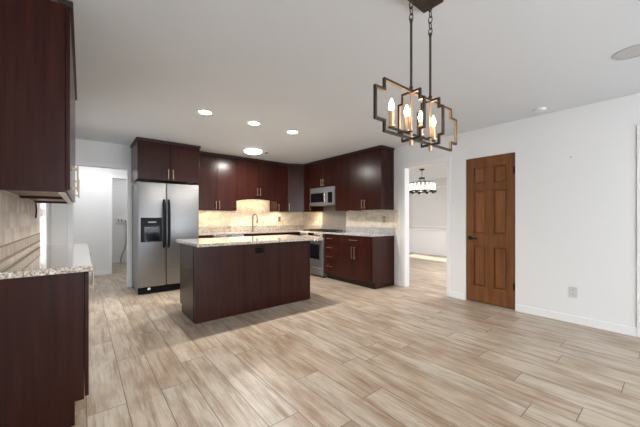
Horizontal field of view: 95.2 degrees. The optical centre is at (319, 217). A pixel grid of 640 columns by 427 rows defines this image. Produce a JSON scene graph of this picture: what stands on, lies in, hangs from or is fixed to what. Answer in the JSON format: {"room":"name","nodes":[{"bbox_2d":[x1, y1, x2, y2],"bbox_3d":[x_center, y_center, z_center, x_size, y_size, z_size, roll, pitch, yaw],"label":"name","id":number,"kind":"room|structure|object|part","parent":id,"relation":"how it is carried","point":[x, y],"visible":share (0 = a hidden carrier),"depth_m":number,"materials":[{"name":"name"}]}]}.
{"room":"kitchen","nodes":[
{"label":"kitchen","id":0,"kind":"room"},
{"bbox_2d":[0,190,50,244],"bbox_3d":[-1.267,-0.030,0.890,0.120,2.440,9.220,0,0,-39],"label":"wall","id":1,"kind":"structure","parent":0,"point":[48,204],"depth_m":4.05,"materials":[{"name":"white paint"}]},
{"bbox_2d":[0,191,38,268],"bbox_3d":[-2.253,0.070,2.202,0.010,0.440,2.260,0,0,-39],"label":"backsplash","id":2,"kind":"structure","parent":1,"relation":"attached to","point":[18,221],"depth_m":2.01,"materials":[{"name":"tile"}]},
{"bbox_2d":[0,233,39,263],"bbox_3d":[-2.251,0.203,2.204,0.015,0.085,2.260,0,0,-39],"label":"trim","id":3,"kind":"structure","parent":1,"relation":"attached to","point":[8,251],"depth_m":1.98,"materials":[{"name":"tile"}]},
{"bbox_2d":[0,0,78,200],"bbox_3d":[-1.806,-0.692,1.921,0.338,1.105,0.860,0,0,-39],"label":"upper cabinet","id":4,"kind":"object","parent":1,"relation":"attached to","point":[38,59],"visible":1,"depth_m":1.59,"materials":[{"name":"brown wood"}]},
{"bbox_3d":[-1.833,-0.172,1.899,0.254,0.014,0.824,0,0,-39],"label":"panel","id":5,"kind":"part","parent":4,"relation":"part of","materials":[{"name":"brown wood"}]},
{"bbox_3d":[-1.730,-0.142,1.982,0.030,0.005,0.860,0,0,-39],"label":"light rail","id":6,"kind":"part","parent":4,"relation":"part of","materials":[{"name":"beige wood"}]},
{"bbox_3d":[-1.717,-1.227,1.994,0.065,0.034,0.860,0,0,-39],"label":"crown moulding","id":7,"kind":"part","parent":4,"relation":"part of","materials":[{"name":"brown wood"}]},
{"bbox_3d":[-1.574,-0.683,1.833,0.019,1.050,0.427,0,0,-39],"label":"door","id":8,"kind":"part","parent":4,"relation":"part of","materials":[{"name":"brown wood"}]},
{"bbox_3d":[-1.846,-0.683,2.166,0.019,1.050,0.427,0,0,-39],"label":"door","id":9,"kind":"part","parent":4,"relation":"part of","materials":[{"name":"brown wood"}]},
{"bbox_3d":[-1.667,-0.270,1.989,0.036,0.170,0.012,0,0,-39],"label":"handle","id":10,"kind":"part","parent":4,"relation":"part of","materials":[{"name":"gold metal"}]},
{"bbox_2d":[38,203,46,245],"bbox_3d":[-3.264,0.095,3.371,0.120,2.010,0.790,0,0,-39],"label":"window","id":11,"kind":"structure","parent":1,"relation":"in","point":[42,206],"depth_m":3.63,"materials":[{"name":"white glass"}]},
{"bbox_2d":[23,67,79,203],"bbox_3d":[-2.351,-0.692,2.589,0.338,1.105,0.860,0,0,-39],"label":"upper cabinet","id":12,"kind":"object","parent":1,"relation":"attached to","point":[72,200],"visible":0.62,"depth_m":2.65,"materials":[{"name":"brown wood"}]},
{"bbox_3d":[-2.377,-0.172,2.567,0.254,0.014,0.824,0,0,-39],"label":"panel","id":13,"kind":"part","parent":12,"relation":"part of","materials":[{"name":"brown wood"}]},
{"bbox_3d":[-2.119,-0.683,2.501,0.019,1.050,0.427,0,0,-39],"label":"door","id":14,"kind":"part","parent":12,"relation":"part of","materials":[{"name":"brown wood"}]},
{"bbox_3d":[-2.261,-1.227,2.662,0.065,0.034,0.860,0,0,-39],"label":"crown moulding","id":15,"kind":"part","parent":12,"relation":"part of","materials":[{"name":"brown wood"}]},
{"bbox_2d":[73,166,126,271],"bbox_3d":[-4.581,-0.030,6.174,4.300,2.440,0.120,0,0,-39],"label":"wall","id":16,"kind":"structure","parent":0,"point":[91,210],"depth_m":6.03,"materials":[{"name":"white paint"}]},
{"bbox_2d":[89,270,108,275],"bbox_3d":[-4.538,1.147,6.122,4.300,0.085,0.014,0,0,-39],"label":"baseboard","id":17,"kind":"structure","parent":16,"relation":"attached to","point":[105,272],"depth_m":6.07,"materials":[{"name":"white paint"}]},
{"bbox_2d":[109,175,126,273],"bbox_3d":[-4.112,0.138,6.470,0.928,2.104,0.014,0,0,-39],"label":"trim","id":18,"kind":"structure","parent":16,"relation":"attached to","point":[110,176],"depth_m":6.19,"materials":[{"name":"white paint"}]},
{"bbox_2d":[112,179,126,259],"bbox_3d":[-5.233,-0.030,8.004,2.800,2.440,0.120,0,0,-39],"label":"wall","id":19,"kind":"structure","parent":0,"point":[119,186],"depth_m":7.82,"materials":[{"name":"white paint"}]},
{"bbox_2d":[112,259,126,262],"bbox_3d":[-5.191,1.147,7.952,2.800,0.085,0.014,0,0,-39],"label":"baseboard","id":20,"kind":"structure","parent":19,"relation":"attached to","point":[117,260],"depth_m":7.79,"materials":[{"name":"white paint"}]},
{"bbox_2d":[116,218,126,261],"bbox_3d":[-5.299,0.581,7.804,0.246,1.182,0.105,0,0,-39],"label":"laundry hookup","id":21,"kind":"object","parent":19,"relation":"attached to","point":[118,220],"visible":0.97,"depth_m":7.82,"materials":[{"name":"white plastic"}]},
{"bbox_2d":[51,138,213,286],"bbox_3d":[-2.235,-0.030,5.971,4.800,2.440,0.120,0,0,-39],"label":"wall","id":22,"kind":"structure","parent":0,"point":[85,150],"depth_m":4.70,"materials":[{"name":"white paint"}]},
{"bbox_2d":[68,160,131,286],"bbox_3d":[-3.581,0.144,4.787,0.841,2.092,0.014,0,0,-39],"label":"trim","id":23,"kind":"structure","parent":22,"relation":"attached to","point":[70,206],"depth_m":5.01,"materials":[{"name":"white paint"}]},
{"bbox_2d":[130,137,200,184],"bbox_3d":[-2.665,-0.927,5.046,0.955,0.634,0.762,0,0,-39],"label":"upper cabinet","id":24,"kind":"object","parent":22,"relation":"attached to","point":[152,160],"visible":0.99,"depth_m":4.77,"materials":[{"name":"brown wood"}]},
{"bbox_3d":[-2.631,-0.910,4.639,0.460,0.597,0.019,0,0,-39],"label":"door","id":25,"kind":"part","parent":24,"relation":"part of","materials":[{"name":"brown wood"}]},
{"bbox_3d":[-2.686,-0.637,5.073,0.889,0.014,0.678,0,0,-39],"label":"panel","id":26,"kind":"part","parent":24,"relation":"part of","materials":[{"name":"brown wood"}]},
{"bbox_3d":[-2.671,-1.227,5.054,0.955,0.034,0.741,0,0,-39],"label":"crown moulding","id":27,"kind":"part","parent":24,"relation":"part of","materials":[{"name":"brown wood"}]},
{"bbox_3d":[-2.273,-0.910,4.931,0.460,0.597,0.019,0,0,-39],"label":"door","id":28,"kind":"part","parent":24,"relation":"part of","materials":[{"name":"brown wood"}]},
{"bbox_2d":[195,151,236,210],"bbox_3d":[-2.088,-0.695,5.761,0.793,1.099,0.382,0,0,-39],"label":"upper cabinet","id":29,"kind":"object","parent":22,"relation":"attached to","point":[217,185],"visible":0.8,"depth_m":5.65,"materials":[{"name":"brown wood"}]},
{"bbox_3d":[-2.147,-0.677,5.524,0.399,1.062,0.019,0,0,-39],"label":"door","id":30,"kind":"part","parent":29,"relation":"part of","materials":[{"name":"brown wood"}]},
{"bbox_3d":[-2.001,-1.227,5.655,0.793,0.034,0.065,0,0,-39],"label":"crown moulding","id":31,"kind":"part","parent":29,"relation":"part of","materials":[{"name":"brown wood"}]},
{"bbox_3d":[-1.839,-0.677,5.775,0.388,1.062,0.019,0,0,-39],"label":"door","id":32,"kind":"part","parent":29,"relation":"part of","materials":[{"name":"brown wood"}]},
{"bbox_2d":[199,199,302,226],"bbox_3d":[-1.480,-0.075,6.502,2.720,0.730,0.010,0,0,-39],"label":"backsplash","id":33,"kind":"structure","parent":22,"relation":"attached to","point":[244,213],"depth_m":6.43,"materials":[{"name":"tile"}]},
{"bbox_2d":[237,156,276,201],"bbox_3d":[-1.415,-0.794,6.309,0.938,0.899,0.382,0,0,-39],"label":"upper cabinet","id":34,"kind":"object","parent":22,"relation":"attached to","point":[256,178],"visible":0.94,"depth_m":6.17,"materials":[{"name":"brown wood"}]},
{"bbox_3d":[-1.499,-0.831,6.053,0.481,0.756,0.019,0,0,-39],"label":"door","id":35,"kind":"part","parent":34,"relation":"part of","materials":[{"name":"brown wood"}]},
{"bbox_3d":[-1.328,-1.227,6.203,0.938,0.034,0.065,0,0,-39],"label":"crown moulding","id":36,"kind":"part","parent":34,"relation":"part of","materials":[{"name":"brown wood"}]},
{"bbox_3d":[-1.135,-0.831,6.349,0.451,0.756,0.019,0,0,-39],"label":"door","id":37,"kind":"part","parent":34,"relation":"part of","materials":[{"name":"brown wood"}]},
{"bbox_2d":[270,162,287,211],"bbox_3d":[-0.941,-0.695,6.696,0.283,1.099,0.382,0,0,-39],"label":"upper cabinet","id":38,"kind":"object","parent":22,"relation":"attached to","point":[281,205],"visible":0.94,"depth_m":6.57,"materials":[{"name":"brown wood"}]},
{"bbox_3d":[-0.848,-0.677,6.583,0.280,1.062,0.019,0,0,-39],"label":"door","id":39,"kind":"part","parent":38,"relation":"part of","materials":[{"name":"brown wood"}]},
{"bbox_2d":[52,0,639,181],"bbox_3d":[0.565,-1.300,4.847,11.400,0.100,13.600,0,0,-39],"label":"ceiling","id":40,"kind":"structure","parent":0,"point":[145,68],"depth_m":2.39,"materials":[{"name":"paint"}]},
{"bbox_2d":[196,109,212,114],"bbox_3d":[-1.358,-1.245,3.447,0.188,0.008,0.188,0,0,-39],"label":"recessed light","id":41,"kind":"object","parent":40,"relation":"in","point":[200,111],"visible":1,"depth_m":3.44,"materials":[{"name":"white plastic"}]},
{"bbox_2d":[243,147,262,154],"bbox_3d":[-1.215,-1.208,5.305,0.340,0.084,0.340,0,0,-39],"label":"flush ceiling light","id":42,"kind":"object","parent":40,"relation":"attached to","point":[249,150],"visible":1,"depth_m":5.20,"materials":[{"name":"white plastic"}]},
{"bbox_2d":[244,149,261,154],"bbox_3d":[-1.215,-1.193,5.305,0.310,0.054,0.310,0,0,-39],"label":"diffuser","id":43,"kind":"object","parent":42,"relation":"attached to","point":[249,151],"depth_m":5.22,"materials":[{"name":"white plastic"}]},
{"bbox_2d":[247,121,260,125],"bbox_3d":[-0.870,-1.245,3.845,0.188,0.008,0.188,0,0,-39],"label":"recessed light","id":44,"kind":"object","parent":40,"relation":"in","point":[253,123],"visible":1,"depth_m":3.85,"materials":[{"name":"white plastic"}]},
{"bbox_2d":[286,130,298,133],"bbox_3d":[-0.399,-1.245,4.241,0.188,0.008,0.188,0,0,-39],"label":"recessed light","id":45,"kind":"object","parent":40,"relation":"in","point":[288,131],"visible":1,"depth_m":4.25,"materials":[{"name":"white plastic"}]},
{"bbox_2d":[373,0,456,151],"bbox_3d":[0.564,-0.817,1.621,0.796,0.864,0.164,0,0,-39],"label":"chandelier","id":46,"kind":"object","parent":40,"relation":"hanging from","point":[423,6],"visible":1,"depth_m":1.60,"materials":[{"name":"brown metal"}]},
{"bbox_3d":[0.486,-0.871,1.558,0.020,0.378,0.020,0,0,-39],"label":"rod","id":47,"kind":"part","parent":46,"relation":"part of","materials":[{"name":"brown metal"}]},
{"bbox_3d":[0.486,-1.139,1.558,0.021,0.185,0.021,0,0,6],"label":"chain","id":48,"kind":"part","parent":46,"relation":"part of","materials":[{"name":"brown metal"}]},
{"bbox_3d":[0.486,-0.545,1.558,0.014,0.262,0.164,0,0,-39],"label":"cross frame","id":49,"kind":"part","parent":46,"relation":"part of","materials":[{"name":"brown metal"}]},
{"bbox_3d":[0.564,-0.548,1.621,0.796,0.263,0.014,0,0,-39],"label":"long frame","id":50,"kind":"part","parent":46,"relation":"part of","materials":[{"name":"brown metal"}]},
{"bbox_3d":[0.634,-0.871,1.677,0.020,0.378,0.020,0,0,-39],"label":"rod","id":51,"kind":"part","parent":46,"relation":"part of","materials":[{"name":"brown metal"}]},
{"bbox_3d":[0.634,-1.139,1.677,0.021,0.185,0.021,0,0,6],"label":"chain","id":52,"kind":"part","parent":46,"relation":"part of","materials":[{"name":"brown metal"}]},
{"bbox_3d":[0.634,-0.545,1.677,0.014,0.262,0.164,0,0,-39],"label":"cross frame","id":53,"kind":"part","parent":46,"relation":"part of","materials":[{"name":"brown metal"}]},
{"bbox_2d":[409,169,436,193],"bbox_3d":[2.600,-0.940,7.447,0.697,0.620,0.696,0,0,-39],"label":"chandelier","id":54,"kind":"object","parent":40,"relation":"hanging from","point":[415,187],"visible":0.98,"depth_m":7.30,"materials":[{"name":"metal"}]},
{"bbox_2d":[534,107,546,111],"bbox_3d":[2.523,-1.235,3.346,0.116,0.028,0.116,0,0,-39],"label":"smoke detector","id":55,"kind":"object","parent":40,"relation":"attached to","point":[541,109],"visible":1,"depth_m":3.32,"materials":[{"name":"white plastic"}]},
{"bbox_2d":[613,44,639,59],"bbox_3d":[2.354,-1.246,2.192,0.224,0.006,0.224,0,0,-39],"label":"ceiling speaker","id":56,"kind":"object","parent":40,"relation":"attached to","point":[633,51],"visible":1,"depth_m":2.21},
{"bbox_2d":[71,252,639,426],"bbox_3d":[0.565,1.240,4.847,11.400,0.100,13.600,0,0,-39],"label":"floor","id":57,"kind":"structure","parent":0,"point":[416,354],"depth_m":2.40,"materials":[{"name":"brown wood"}]},
{"bbox_2d":[0,264,93,426],"bbox_3d":[-1.783,0.751,1.958,0.422,0.878,0.912,0,0,-39],"label":"base cabinet","id":58,"kind":"object","parent":57,"relation":"on","point":[44,320],"visible":0.78,"depth_m":1.60,"materials":[{"name":"brown wood"}]},
{"bbox_2d":[0,243,92,278],"bbox_3d":[-2.071,0.292,2.308,0.391,0.035,1.885,0,0,-39],"label":"countertop","id":59,"kind":"structure","parent":58,"relation":"on","point":[42,260],"depth_m":1.80,"materials":[{"name":"beige stone"}]},
{"bbox_3d":[-1.515,0.685,1.893,0.019,0.723,0.447,0,0,-39],"label":"door","id":60,"kind":"part","parent":58,"relation":"part of","materials":[{"name":"brown wood"}]},
{"bbox_3d":[-1.615,0.420,2.057,0.036,0.170,0.012,0,0,-39],"label":"handle","id":61,"kind":"part","parent":58,"relation":"part of","materials":[{"name":"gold metal"}]},
{"bbox_2d":[132,181,198,294],"bbox_3d":[-2.634,0.301,4.988,0.890,1.753,0.799,0,0,-39],"label":"refrigerator","id":62,"kind":"object","parent":57,"relation":"on","point":[162,213],"visible":0.91,"depth_m":4.66,"materials":[{"name":"silver metal"}]},
{"bbox_3d":[-2.645,0.258,4.599,0.381,1.635,0.068,0,0,-39],"label":"freezer door","id":63,"kind":"part","parent":62,"relation":"part of","materials":[{"name":"silver metal"}]},
{"bbox_3d":[-2.478,0.087,4.647,0.038,0.774,0.072,0,0,-39],"label":"handle","id":64,"kind":"part","parent":62,"relation":"part of","materials":[{"name":"black plastic"}]},
{"bbox_3d":[-2.423,0.087,4.691,0.038,0.774,0.072,0,0,-39],"label":"handle","id":65,"kind":"part","parent":62,"relation":"part of","materials":[{"name":"black plastic"}]},
{"bbox_3d":[-2.297,0.258,4.883,0.501,1.635,0.068,0,0,-39],"label":"fresh food door","id":66,"kind":"part","parent":62,"relation":"part of","materials":[{"name":"silver metal"}]},
{"bbox_2d":[199,235,212,237],"bbox_3d":[-2.231,0.751,5.464,0.245,0.878,0.662,0,0,-39],"label":"base cabinet","id":67,"kind":"object","parent":57,"relation":"on","point":[201,236],"visible":0.18,"depth_m":5.24,"materials":[{"name":"brown wood"}]},
{"bbox_2d":[212,234,243,237],"bbox_3d":[-1.881,0.754,5.710,0.598,0.872,0.630,0,0,-39],"label":"dishwasher","id":68,"kind":"object","parent":57,"relation":"on","point":[228,235],"visible":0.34,"depth_m":5.51,"materials":[{"name":"silver metal"}]},
{"bbox_2d":[180,241,309,323],"bbox_3d":[-0.990,0.751,4.048,1.620,0.878,0.686,0,0,-39],"label":"kitchen island","id":69,"kind":"object","parent":57,"relation":"on","point":[217,282],"visible":0.82,"depth_m":3.64,"materials":[{"name":"brown wood"}]},
{"bbox_3d":[-1.612,0.751,3.545,0.020,0.878,0.568,0,0,-39],"label":"panel","id":70,"kind":"part","parent":69,"relation":"part of","materials":[{"name":"brown wood"}]},
{"bbox_3d":[-1.187,0.751,3.457,0.568,0.878,0.020,0,0,-39],"label":"panel","id":71,"kind":"part","parent":69,"relation":"part of","materials":[{"name":"brown wood"}]},
{"bbox_2d":[176,235,322,246],"bbox_3d":[-0.908,0.292,3.956,1.720,0.035,0.900,0,0,-39],"label":"island countertop","id":72,"kind":"structure","parent":69,"relation":"on","point":[222,241],"depth_m":3.73,"materials":[{"name":"beige stone"}]},
{"bbox_2d":[255,247,262,252],"bbox_3d":[-0.782,0.415,3.769,0.116,0.072,0.008,0,0,-39],"label":"outlet","id":73,"kind":"object","parent":69,"relation":"attached to","point":[258,249],"visible":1,"depth_m":3.77,"materials":[{"name":"brown plastic"}]},
{"bbox_3d":[-0.762,0.751,3.804,0.521,0.878,0.020,0,0,-39],"label":"panel","id":74,"kind":"part","parent":69,"relation":"part of","materials":[{"name":"brown wood"}]},
{"bbox_3d":[-0.354,0.751,4.136,0.523,0.878,0.020,0,0,-39],"label":"panel","id":75,"kind":"part","parent":69,"relation":"part of","materials":[{"name":"brown wood"}]},
{"bbox_2d":[244,232,283,235],"bbox_3d":[-1.317,0.751,6.209,0.900,0.878,0.662,0,0,-39],"label":"base cabinet","id":76,"kind":"object","parent":57,"relation":"on","point":[282,233],"visible":0.09,"depth_m":5.96,"materials":[{"name":"brown wood"}]},
{"bbox_2d":[283,232,299,235],"bbox_3d":[-0.553,0.751,6.749,0.962,0.878,0.791,0,0,-39],"label":"base cabinet","id":77,"kind":"object","parent":57,"relation":"on","point":[285,233],"visible":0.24,"depth_m":6.41,"materials":[{"name":"brown wood"}]},
{"bbox_2d":[199,229,303,235],"bbox_3d":[-1.233,0.292,6.189,2.708,0.035,0.783,0,0,-39],"label":"countertop","id":78,"kind":"structure","parent":77,"relation":"on","point":[284,230],"depth_m":5.95,"materials":[{"name":"beige stone"}]},
{"bbox_2d":[199,225,302,231],"bbox_3d":[-1.474,0.225,6.484,2.708,0.100,0.022,0,0,-39],"label":"upstand","id":79,"kind":"object","parent":78,"relation":"on","point":[275,227],"visible":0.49,"depth_m":6.37,"materials":[{"name":"beige stone"}]},
{"bbox_2d":[251,214,257,230],"bbox_3d":[-1.404,0.090,6.276,0.120,0.369,0.199,0,0,-20],"label":"faucet","id":80,"kind":"object","parent":78,"relation":"on","point":[253,214],"visible":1,"depth_m":6.32,"materials":[{"name":"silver metal"}]},
{"bbox_2d":[303,225,321,228],"bbox_3d":[-0.189,0.225,7.034,0.022,0.100,0.744,0,0,-39],"label":"upstand","id":81,"kind":"object","parent":78,"relation":"on","point":[304,226],"visible":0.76,"depth_m":7.01,"materials":[{"name":"beige stone"}]},
{"bbox_2d":[300,229,342,277],"bbox_3d":[0.036,0.718,6.220,0.698,0.944,0.765,0,0,-39],"label":"stove","id":82,"kind":"object","parent":57,"relation":"on","point":[317,251],"visible":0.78,"depth_m":5.89,"materials":[{"name":"silver metal"}]},
{"bbox_3d":[-0.183,0.333,6.041,0.050,0.115,0.763,0,0,-39],"label":"control panel","id":83,"kind":"part","parent":82,"relation":"part of","materials":[{"name":"metal"}]},
{"bbox_3d":[-0.178,0.677,6.045,0.034,0.555,0.757,0,0,-39],"label":"oven door","id":84,"kind":"part","parent":82,"relation":"part of","materials":[{"name":"silver metal"}]},
{"bbox_3d":[-0.178,1.048,6.045,0.034,0.173,0.757,0,0,-39],"label":"drawer","id":85,"kind":"part","parent":82,"relation":"part of","materials":[{"name":"silver metal"}]},
{"bbox_2d":[324,234,341,280],"bbox_3d":[0.440,0.751,5.776,0.652,0.878,0.425,0,0,-39],"label":"base cabinet","id":86,"kind":"object","parent":57,"relation":"on","point":[331,241],"visible":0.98,"depth_m":5.59,"materials":[{"name":"brown wood"}]},
{"bbox_3d":[0.222,0.404,5.598,0.019,0.169,0.422,0,0,-39],"label":"drawer","id":87,"kind":"part","parent":86,"relation":"part of","materials":[{"name":"brown wood"}]},
{"bbox_3d":[0.222,0.575,5.598,0.019,0.167,0.422,0,0,-39],"label":"drawer","id":88,"kind":"part","parent":86,"relation":"part of","materials":[{"name":"brown wood"}]},
{"bbox_3d":[0.222,0.752,5.598,0.019,0.182,0.422,0,0,-39],"label":"drawer","id":89,"kind":"part","parent":86,"relation":"part of","materials":[{"name":"brown wood"}]},
{"bbox_3d":[0.222,0.968,5.598,0.019,0.242,0.422,0,0,-39],"label":"drawer","id":90,"kind":"part","parent":86,"relation":"part of","materials":[{"name":"brown wood"}]},
{"bbox_2d":[339,235,393,288],"bbox_3d":[0.824,0.751,5.305,0.652,0.878,0.787,0,0,-39],"label":"base cabinet","id":91,"kind":"object","parent":57,"relation":"on","point":[364,261],"visible":0.98,"depth_m":5.05,"materials":[{"name":"brown wood"}]},
{"bbox_3d":[0.479,0.790,5.282,0.019,0.597,0.384,0,0,-39],"label":"door","id":92,"kind":"part","parent":91,"relation":"part of","materials":[{"name":"brown wood"}]},
{"bbox_3d":[0.602,0.404,5.131,0.019,0.169,0.772,0,0,-39],"label":"drawer","id":93,"kind":"part","parent":91,"relation":"part of","materials":[{"name":"brown wood"}]},
{"bbox_2d":[324,231,394,236],"bbox_3d":[0.703,0.292,5.467,0.618,0.035,1.237,0,0,-39],"label":"countertop","id":94,"kind":"structure","parent":91,"relation":"on","point":[352,233],"depth_m":5.18,"materials":[{"name":"stone"}]},
{"bbox_2d":[346,226,394,232],"bbox_3d":[0.935,0.225,5.654,0.022,0.100,1.235,0,0,-39],"label":"upstand","id":95,"kind":"object","parent":94,"relation":"on","point":[348,228],"visible":0.86,"depth_m":5.58,"materials":[{"name":"stone"}]},
{"bbox_3d":[0.724,0.790,4.981,0.019,0.597,0.384,0,0,-39],"label":"door","id":96,"kind":"part","parent":91,"relation":"part of","materials":[{"name":"brown wood"}]},
{"bbox_3d":[1.091,0.751,5.022,0.596,0.878,0.012,0,0,-39],"label":"panel","id":97,"kind":"part","parent":91,"relation":"part of","materials":[{"name":"brown wood"}]},
{"bbox_2d":[409,178,446,229],"bbox_3d":[4.429,-0.030,8.589,0.120,2.440,7.120,0,0,-39],"label":"wall","id":98,"kind":"structure","parent":0,"point":[430,209],"depth_m":9.51,"materials":[{"name":"beige paint"}]},
{"bbox_2d":[409,229,446,252],"bbox_3d":[4.409,0.725,8.496,0.030,0.710,7.000,0,0,-39],"label":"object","id":99,"kind":"structure","parent":98,"relation":"attached to","point":[434,240],"depth_m":9.56,"materials":[{"name":"white paint"}]},
{"bbox_2d":[409,249,446,255],"bbox_3d":[4.415,1.135,8.500,0.016,0.110,7.000,0,0,-39],"label":"baseboard","id":100,"kind":"structure","parent":98,"relation":"attached to","point":[410,250],"depth_m":9.55,"materials":[{"name":"white paint"}]},
{"bbox_2d":[414,186,446,226],"bbox_3d":[3.645,-0.352,9.447,0.012,1.285,1.640,0,0,-39],"label":"trim","id":101,"kind":"structure","parent":98,"relation":"attached to","point":[441,186],"depth_m":9.39,"materials":[{"name":"white paint"}]},
{"bbox_2d":[324,93,639,327],"bbox_3d":[2.492,-0.030,3.876,0.120,2.440,9.100,0,0,-39],"label":"wall","id":102,"kind":"structure","parent":0,"point":[576,216],"depth_m":3.37,"materials":[{"name":"white paint"}]},
{"bbox_2d":[288,163,303,211],"bbox_3d":[-0.524,-0.695,6.940,0.676,1.099,0.531,0,0,-39],"label":"upper cabinet","id":103,"kind":"object","parent":102,"relation":"attached to","point":[295,171],"visible":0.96,"depth_m":6.70,"materials":[{"name":"brown wood"}]},
{"bbox_2d":[304,162,323,211],"bbox_3d":[-0.160,-0.695,6.725,0.382,1.099,0.302,0,0,-39],"label":"upper cabinet","id":104,"kind":"object","parent":102,"relation":"attached to","point":[308,166],"visible":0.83,"depth_m":6.63,"materials":[{"name":"brown wood"}]},
{"bbox_3d":[-0.273,-0.677,6.633,0.019,1.062,0.299,0,0,-39],"label":"door","id":105,"kind":"part","parent":104,"relation":"part of","materials":[{"name":"brown wood"}]},
{"bbox_2d":[311,157,334,188],"bbox_3d":[0.182,-0.947,6.306,0.382,0.594,0.775,0,0,-39],"label":"upper cabinet","id":106,"kind":"object","parent":102,"relation":"attached to","point":[323,171],"visible":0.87,"depth_m":6.17,"materials":[{"name":"brown wood"}]},
{"bbox_3d":[-0.053,-0.932,6.363,0.019,0.552,0.384,0,0,-39],"label":"door","id":107,"kind":"part","parent":106,"relation":"part of","materials":[{"name":"brown wood"}]},
{"bbox_2d":[310,186,334,205],"bbox_3d":[0.154,-0.455,6.282,0.440,0.380,0.771,0,0,-39],"label":"microwave","id":108,"kind":"object","parent":106,"relation":"attached to","point":[324,196],"visible":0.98,"depth_m":6.13,"materials":[{"name":"silver metal"}]},
{"bbox_3d":[-0.029,-0.419,6.252,0.024,0.301,0.583,0,0,-39],"label":"door","id":109,"kind":"part","parent":108,"relation":"part of","materials":[{"name":"silver metal"}]},
{"bbox_3d":[0.214,-0.419,5.953,0.024,0.301,0.181,0,0,-39],"label":"control panel","id":110,"kind":"part","parent":108,"relation":"part of","materials":[{"name":"silver metal"}]},
{"bbox_3d":[0.076,-1.227,6.219,0.065,0.034,0.775,0,0,-39],"label":"crown moulding","id":111,"kind":"part","parent":106,"relation":"part of","materials":[{"name":"brown wood"}]},
{"bbox_3d":[0.191,-0.932,6.063,0.019,0.552,0.384,0,0,-39],"label":"door","id":112,"kind":"part","parent":106,"relation":"part of","materials":[{"name":"brown wood"}]},
{"bbox_2d":[322,206,345,230],"bbox_3d":[0.307,0.015,6.453,0.010,0.550,0.783,0,0,-39],"label":"backsplash","id":113,"kind":"structure","parent":102,"relation":"attached to","point":[331,219],"depth_m":6.46,"materials":[{"name":"tile"}]},
{"bbox_2d":[335,153,349,210],"bbox_3d":[0.554,-0.695,5.866,0.361,1.099,0.373,0,0,-39],"label":"upper cabinet","id":114,"kind":"object","parent":102,"relation":"attached to","point":[341,161],"visible":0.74,"depth_m":5.76,"materials":[{"name":"brown wood"}]},
{"bbox_2d":[303,210,398,234],"bbox_3d":[0.480,0.072,6.241,0.010,0.435,2.870,0,0,-39],"label":"backsplash","id":115,"kind":"structure","parent":102,"relation":"attached to","point":[372,218],"depth_m":5.71,"materials":[{"name":"tile"}]},
{"bbox_2d":[348,145,394,210],"bbox_3d":[0.923,-0.695,5.397,0.382,1.099,0.815,0,0,-39],"label":"upper cabinet","id":116,"kind":"object","parent":102,"relation":"attached to","point":[370,170],"visible":1,"depth_m":5.19,"materials":[{"name":"brown wood"}]},
{"bbox_3d":[0.678,-0.677,5.465,0.019,1.062,0.397,0,0,-39],"label":"door","id":117,"kind":"part","parent":116,"relation":"part of","materials":[{"name":"brown wood"}]},
{"bbox_3d":[0.931,-1.227,5.404,0.361,0.034,0.815,0,0,-39],"label":"crown moulding","id":118,"kind":"part","parent":116,"relation":"part of","materials":[{"name":"brown wood"}]},
{"bbox_3d":[0.931,-0.677,5.155,0.019,1.062,0.397,0,0,-39],"label":"door","id":119,"kind":"part","parent":116,"relation":"part of","materials":[{"name":"brown wood"}]},
{"bbox_2d":[402,157,450,296],"bbox_3d":[1.699,0.135,4.742,0.014,2.110,0.866,0,0,-39],"label":"trim","id":120,"kind":"structure","parent":102,"relation":"attached to","point":[448,160],"depth_m":4.44,"materials":[{"name":"white paint"}]},
{"bbox_2d":[466,153,514,308],"bbox_3d":[2.313,0.167,3.993,0.098,2.022,0.620,0,0,-39],"label":"door","id":121,"kind":"structure","parent":102,"relation":"in","point":[490,181],"depth_m":3.99,"materials":[{"name":"brown wood"}]},
{"bbox_3d":[2.251,-0.595,4.115,0.024,0.238,0.164,0,0,-39],"label":"panel","id":122,"kind":"part","parent":121,"relation":"part of","materials":[{"name":"brown wood"}]},
{"bbox_3d":[2.251,-0.083,4.115,0.024,0.613,0.164,0,0,-39],"label":"panel","id":123,"kind":"part","parent":121,"relation":"part of","materials":[{"name":"brown wood"}]},
{"bbox_3d":[2.251,0.680,4.115,0.024,0.568,0.164,0,0,-39],"label":"panel","id":124,"kind":"part","parent":121,"relation":"part of","materials":[{"name":"brown wood"}]},
{"bbox_3d":[2.415,-0.595,3.913,0.024,0.238,0.164,0,0,-39],"label":"panel","id":125,"kind":"part","parent":121,"relation":"part of","materials":[{"name":"brown wood"}]},
{"bbox_3d":[2.415,-0.083,3.913,0.024,0.613,0.164,0,0,-39],"label":"panel","id":126,"kind":"part","parent":121,"relation":"part of","materials":[{"name":"brown wood"}]},
{"bbox_3d":[2.415,0.680,3.913,0.024,0.568,0.164,0,0,-39],"label":"panel","id":127,"kind":"part","parent":121,"relation":"part of","materials":[{"name":"brown wood"}]},
{"bbox_2d":[394,280,636,336],"bbox_3d":[3.283,1.147,2.798,0.014,0.085,6.190,0,0,-39],"label":"baseboard","id":128,"kind":"structure","parent":102,"relation":"attached to","point":[622,329],"depth_m":3.31,"materials":[{"name":"white paint"}]},
{"bbox_2d":[569,286,576,297],"bbox_3d":[2.868,0.840,3.312,0.008,0.116,0.072,0,0,-39],"label":"outlet","id":129,"kind":"object","parent":102,"relation":"attached to","point":[572,290],"visible":1,"depth_m":3.31,"materials":[{"name":"white plastic"}]},
{"bbox_2d":[637,125,639,336],"bbox_3d":[3.479,0.129,2.558,0.014,2.122,0.954,0,0,-39],"label":"trim","id":130,"kind":"structure","parent":102,"relation":"attached to","point":[638,126],"depth_m":2.92,"materials":[{"name":"white paint"}]}
]}

